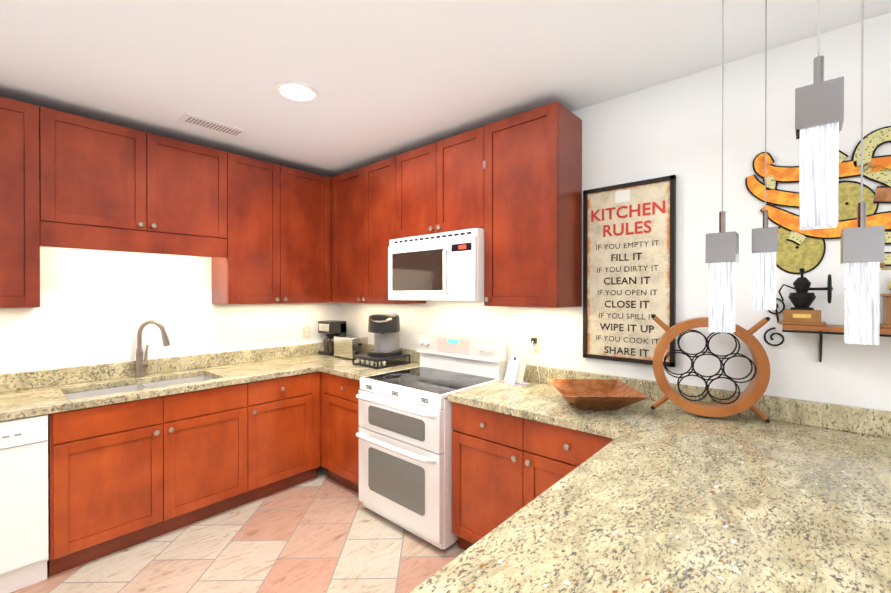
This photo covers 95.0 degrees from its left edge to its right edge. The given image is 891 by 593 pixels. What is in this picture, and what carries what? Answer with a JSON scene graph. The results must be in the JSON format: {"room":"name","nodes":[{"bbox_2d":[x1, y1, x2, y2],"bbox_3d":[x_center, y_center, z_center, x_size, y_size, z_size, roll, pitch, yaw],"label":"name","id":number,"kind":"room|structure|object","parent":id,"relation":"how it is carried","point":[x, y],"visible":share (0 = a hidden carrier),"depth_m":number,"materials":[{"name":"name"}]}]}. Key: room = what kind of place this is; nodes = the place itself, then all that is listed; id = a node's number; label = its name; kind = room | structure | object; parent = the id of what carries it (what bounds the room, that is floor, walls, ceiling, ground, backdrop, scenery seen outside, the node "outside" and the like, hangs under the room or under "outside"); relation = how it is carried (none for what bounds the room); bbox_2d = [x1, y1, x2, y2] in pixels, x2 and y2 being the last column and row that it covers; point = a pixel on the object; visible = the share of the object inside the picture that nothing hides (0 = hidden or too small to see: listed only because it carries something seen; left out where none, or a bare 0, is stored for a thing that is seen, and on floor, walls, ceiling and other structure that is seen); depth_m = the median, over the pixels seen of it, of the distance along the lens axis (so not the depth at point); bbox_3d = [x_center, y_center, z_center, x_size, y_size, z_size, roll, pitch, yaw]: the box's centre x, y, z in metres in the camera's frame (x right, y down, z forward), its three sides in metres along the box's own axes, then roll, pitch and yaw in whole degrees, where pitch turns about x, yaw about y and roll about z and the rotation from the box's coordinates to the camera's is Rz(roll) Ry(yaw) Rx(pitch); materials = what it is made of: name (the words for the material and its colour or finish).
{"room":"kitchen","nodes":[
{"label":"kitchen","id":0,"kind":"room"},
{"bbox_2d":[0,247,340,384],"bbox_3d":[-2.581,0.170,2.484,0.120,2.600,4.720,0,0,42],"label":"wall","id":1,"kind":"structure","parent":0,"point":[96,307],"depth_m":2.84,"materials":[{"name":"white paint"}]},
{"bbox_2d":[0,96,331,307],"bbox_3d":[-1.838,-0.502,2.956,0.357,1.120,2.778,0,0,42],"label":"upper cabinet","id":2,"kind":"object","parent":1,"relation":"attached to","point":[257,231],"visible":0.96,"depth_m":2.67,"materials":[{"name":"brown wood"}]},
{"bbox_2d":[303,326,309,338],"bbox_3d":[-1.259,0.333,3.816,0.085,0.115,0.097,0,0,33],"label":"wall outlets","id":3,"kind":"object","parent":1,"relation":"attached to","point":[306,329],"depth_m":3.82,"materials":[{"name":"beige plastic"}]},
{"bbox_2d":[11,466,464,592],"bbox_3d":[-0.262,1.529,0.432,6.320,0.100,4.720,0,0,42],"label":"floor","id":4,"kind":"structure","parent":0,"point":[321,532],"depth_m":2.32,"materials":[{"name":"tile"}]},
{"bbox_2d":[0,414,48,592],"bbox_3d":[-2.447,1.035,2.057,0.612,0.874,0.606,0,0,42],"label":"dishwasher","id":5,"kind":"object","parent":4,"relation":"on","point":[24,530],"visible":0.92,"depth_m":2.03,"materials":[{"name":"white metal"}]},
{"bbox_2d":[48,371,320,576],"bbox_3d":[-1.530,1.030,3.100,0.637,0.874,2.164,0,0,42],"label":"base cabinet","id":6,"kind":"object","parent":4,"relation":"on","point":[122,475],"depth_m":2.50,"materials":[{"name":"brown wood"}]},
{"bbox_2d":[0,342,373,421],"bbox_3d":[-1.737,0.522,2.857,0.646,0.145,2.798,0,0,42],"label":"countertop","id":7,"kind":"structure","parent":6,"relation":"on","point":[32,393],"depth_m":2.70,"materials":[{"name":"stone"}]},
{"bbox_2d":[65,376,212,399],"bbox_3d":[-1.921,0.698,2.635,0.412,0.206,0.802,0,0,42],"label":"double-bowl sink","id":8,"kind":"object","parent":7,"relation":"in","point":[70,396],"visible":0.17,"depth_m":2.73,"materials":[{"name":"silver metal"}]},
{"bbox_2d":[133,320,170,377],"bbox_3d":[-2.017,0.357,2.802,0.242,0.393,0.172,0,0,42],"label":"gooseneck faucet","id":9,"kind":"object","parent":7,"relation":"on","point":[140,364],"visible":1,"depth_m":2.80,"materials":[{"name":"silver metal"}]},
{"bbox_2d":[318,320,345,355],"bbox_3d":[-1.084,0.392,3.886,0.200,0.314,0.197,0,0,42],"label":"drip coffee maker","id":10,"kind":"object","parent":7,"relation":"on","point":[331,328],"visible":0.75,"depth_m":3.83,"materials":[{"name":"black plastic"}]},
{"bbox_2d":[334,335,367,359],"bbox_3d":[-0.848,0.454,3.674,0.295,0.190,0.170,0,0,42],"label":"toaster","id":11,"kind":"object","parent":7,"relation":"on","point":[347,346],"visible":0.92,"depth_m":3.60,"materials":[{"name":"silver metal"}]},
{"bbox_2d":[321,372,360,493],"bbox_3d":[-0.586,1.029,3.284,0.622,0.874,0.637,0,0,42],"label":"base cabinet","id":12,"kind":"object","parent":4,"relation":"on","point":[340,426],"visible":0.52,"depth_m":3.10,"materials":[{"name":"brown wood"}]},
{"bbox_2d":[356,330,505,549],"bbox_3d":[-0.116,0.871,2.764,0.756,1.195,0.753,0,0,42],"label":"range","id":13,"kind":"object","parent":4,"relation":"on","point":[404,434],"visible":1,"depth_m":2.55,"materials":[{"name":"white metal"}]},
{"bbox_2d":[452,402,613,549],"bbox_3d":[0.602,1.034,2.229,1.015,0.874,0.637,0,0,42],"label":"base cabinet","id":14,"kind":"object","parent":4,"relation":"on","point":[505,467],"visible":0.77,"depth_m":2.13,"materials":[{"name":"brown wood"}]},
{"bbox_3d":[0.525,1.040,0.892,0.695,0.874,1.556,0,0,42],"label":"base cabinet","id":15,"kind":"object","parent":4,"relation":"on","visible":0},
{"bbox_2d":[409,362,890,592],"bbox_3d":[0.438,0.529,1.329,1.968,0.145,2.198,0,0,42],"label":"countertop","id":16,"kind":"structure","parent":15,"relation":"on","point":[791,496],"depth_m":1.10,"materials":[{"name":"stone"}]},
{"bbox_2d":[502,350,529,385],"bbox_3d":[0.452,0.453,2.620,0.125,0.204,0.140,0,0,-20],"label":"station","id":17,"kind":"object","parent":16,"relation":"on","point":[515,368],"visible":1,"depth_m":2.58,"materials":[{"name":"white plastic"}]},
{"bbox_2d":[547,379,649,409],"bbox_3d":[0.751,0.509,2.082,0.400,0.095,0.400,0,0,4],"label":"wooden bowl","id":18,"kind":"object","parent":16,"relation":"on","point":[598,394],"visible":0.97,"depth_m":2.12,"materials":[{"name":"wood"}]},
{"bbox_2d":[651,314,769,422],"bbox_3d":[1.215,0.321,1.897,0.467,0.467,0.100,0,0,28],"label":"wine rack","id":19,"kind":"object","parent":16,"relation":"on","point":[751,394],"visible":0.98,"depth_m":1.86,"materials":[{"name":"brown wood"}]},
{"bbox_2d":[320,346,419,380],"bbox_3d":[-0.565,0.520,3.262,0.570,0.145,0.638,0,0,42],"label":"countertop","id":20,"kind":"structure","parent":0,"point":[333,365],"depth_m":3.22,"materials":[{"name":"stone"}]},
{"bbox_2d":[352,312,409,368],"bbox_3d":[-0.510,0.340,3.342,0.322,0.422,0.374,0,0,42],"label":"coffee brewer","id":21,"kind":"object","parent":20,"relation":"on","point":[384,327],"visible":0.98,"depth_m":3.27,"materials":[{"name":"black plastic"}]},
{"bbox_2d":[0,0,890,177],"bbox_3d":[-0.262,-1.171,0.420,6.320,0.100,4.720,0,0,42],"label":"ceiling","id":22,"kind":"structure","parent":0,"point":[385,79],"depth_m":1.94,"materials":[{"name":"white paint"}]},
{"bbox_2d":[178,113,246,136],"bbox_3d":[-1.532,-1.126,2.696,0.160,0.010,0.360,0,0,42],"label":"ceiling vent","id":23,"kind":"object","parent":22,"relation":"in","point":[202,122],"visible":0.98,"depth_m":2.68,"materials":[{"name":"white plastic"}]},
{"bbox_2d":[274,81,318,102],"bbox_3d":[-0.818,-1.124,2.250,0.230,0.009,0.230,0,0,42],"label":"recessed light","id":24,"kind":"object","parent":22,"relation":"in","point":[296,91],"visible":1,"depth_m":2.23,"materials":[{"name":"white glass"}]},
{"bbox_2d":[705,0,884,344],"bbox_3d":[0.935,-0.504,1.125,0.380,1.240,0.798,0,0,42],"label":"pendant lights","id":25,"kind":"object","parent":22,"relation":"hanging from","point":[819,110],"visible":1,"depth_m":0.99,"materials":[{"name":"white glass"}]},
{"bbox_2d":[341,12,890,410],"bbox_3d":[1.309,0.172,2.107,6.200,2.600,0.120,0,0,42],"label":"wall","id":26,"kind":"structure","parent":0,"point":[672,127],"depth_m":1.98,"materials":[{"name":"white paint"}]},
{"bbox_2d":[332,101,581,307],"bbox_3d":[-0.117,-0.502,3.047,2.189,1.120,0.357,0,0,42],"label":"upper cabinet","id":27,"kind":"object","parent":26,"relation":"attached to","point":[511,186],"visible":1,"depth_m":2.50,"materials":[{"name":"brown wood"}]},
{"bbox_2d":[388,228,483,300],"bbox_3d":[0.000,-0.197,2.884,0.812,0.450,0.449,0,0,42],"label":"over-the-range microwave","id":28,"kind":"object","parent":27,"relation":"attached to","point":[446,266],"visible":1,"depth_m":2.68,"materials":[{"name":"white"}]},
{"bbox_2d":[515,335,540,382],"bbox_3d":[0.550,0.391,2.638,0.168,0.294,0.097,0,0,33],"label":"wall outlets","id":29,"kind":"object","parent":26,"relation":"attached to","point":[534,346],"depth_m":2.65,"materials":[{"name":"beige plastic"}]},
{"bbox_2d":[583,175,675,366],"bbox_3d":[1.007,-0.132,2.274,0.485,0.990,0.030,0,0,42],"label":"sign","id":30,"kind":"object","parent":26,"relation":"attached to","point":[661,304],"visible":1,"depth_m":2.26,"materials":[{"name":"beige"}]},
{"bbox_2d":[596,240,658,356],"bbox_3d":[1.004,0.014,2.269,0.335,0.625,0.001,0,0,42],"label":"lettering","id":31,"kind":"object","parent":30,"relation":"attached to","point":[632,304],"visible":0.98,"depth_m":2.27,"materials":[{"name":"grey paint"}]},
{"bbox_2d":[591,200,664,236],"bbox_3d":[1.003,-0.423,2.268,0.393,0.164,0.001,0,0,42],"label":"lettering","id":32,"kind":"object","parent":30,"relation":"attached to","point":[654,204],"visible":1,"depth_m":2.26,"materials":[{"name":"red paint"}]},
{"bbox_2d":[745,126,890,273],"bbox_3d":[1.638,-0.385,1.721,0.607,0.577,0.017,0,0,42],"label":"art","id":33,"kind":"object","parent":26,"relation":"attached to","point":[799,249],"visible":0.6,"depth_m":1.75,"materials":[{"name":"orange metal"}]},
{"bbox_2d":[764,298,890,361],"bbox_3d":[1.814,0.144,1.454,1.088,0.276,0.172,0,0,42],"label":"wall shelf","id":34,"kind":"object","parent":26,"relation":"attached to","point":[839,329],"visible":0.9,"depth_m":1.67,"materials":[{"name":"brown wood"}]},
{"bbox_2d":[778,268,832,325],"bbox_3d":[1.515,-0.002,1.723,0.174,0.238,0.119,0,0,42],"label":"grinder","id":35,"kind":"object","parent":34,"relation":"on","point":[801,312],"visible":1,"depth_m":1.70,"materials":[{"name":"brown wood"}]},
{"bbox_2d":[880,262,890,327],"bbox_3d":[1.726,-0.007,1.530,0.151,0.250,0.128,0,0,42],"label":"coffee grinder","id":36,"kind":"object","parent":34,"relation":"on","point":[886,311],"visible":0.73,"depth_m":1.53,"materials":[{"name":"brown wood"}]}
]}

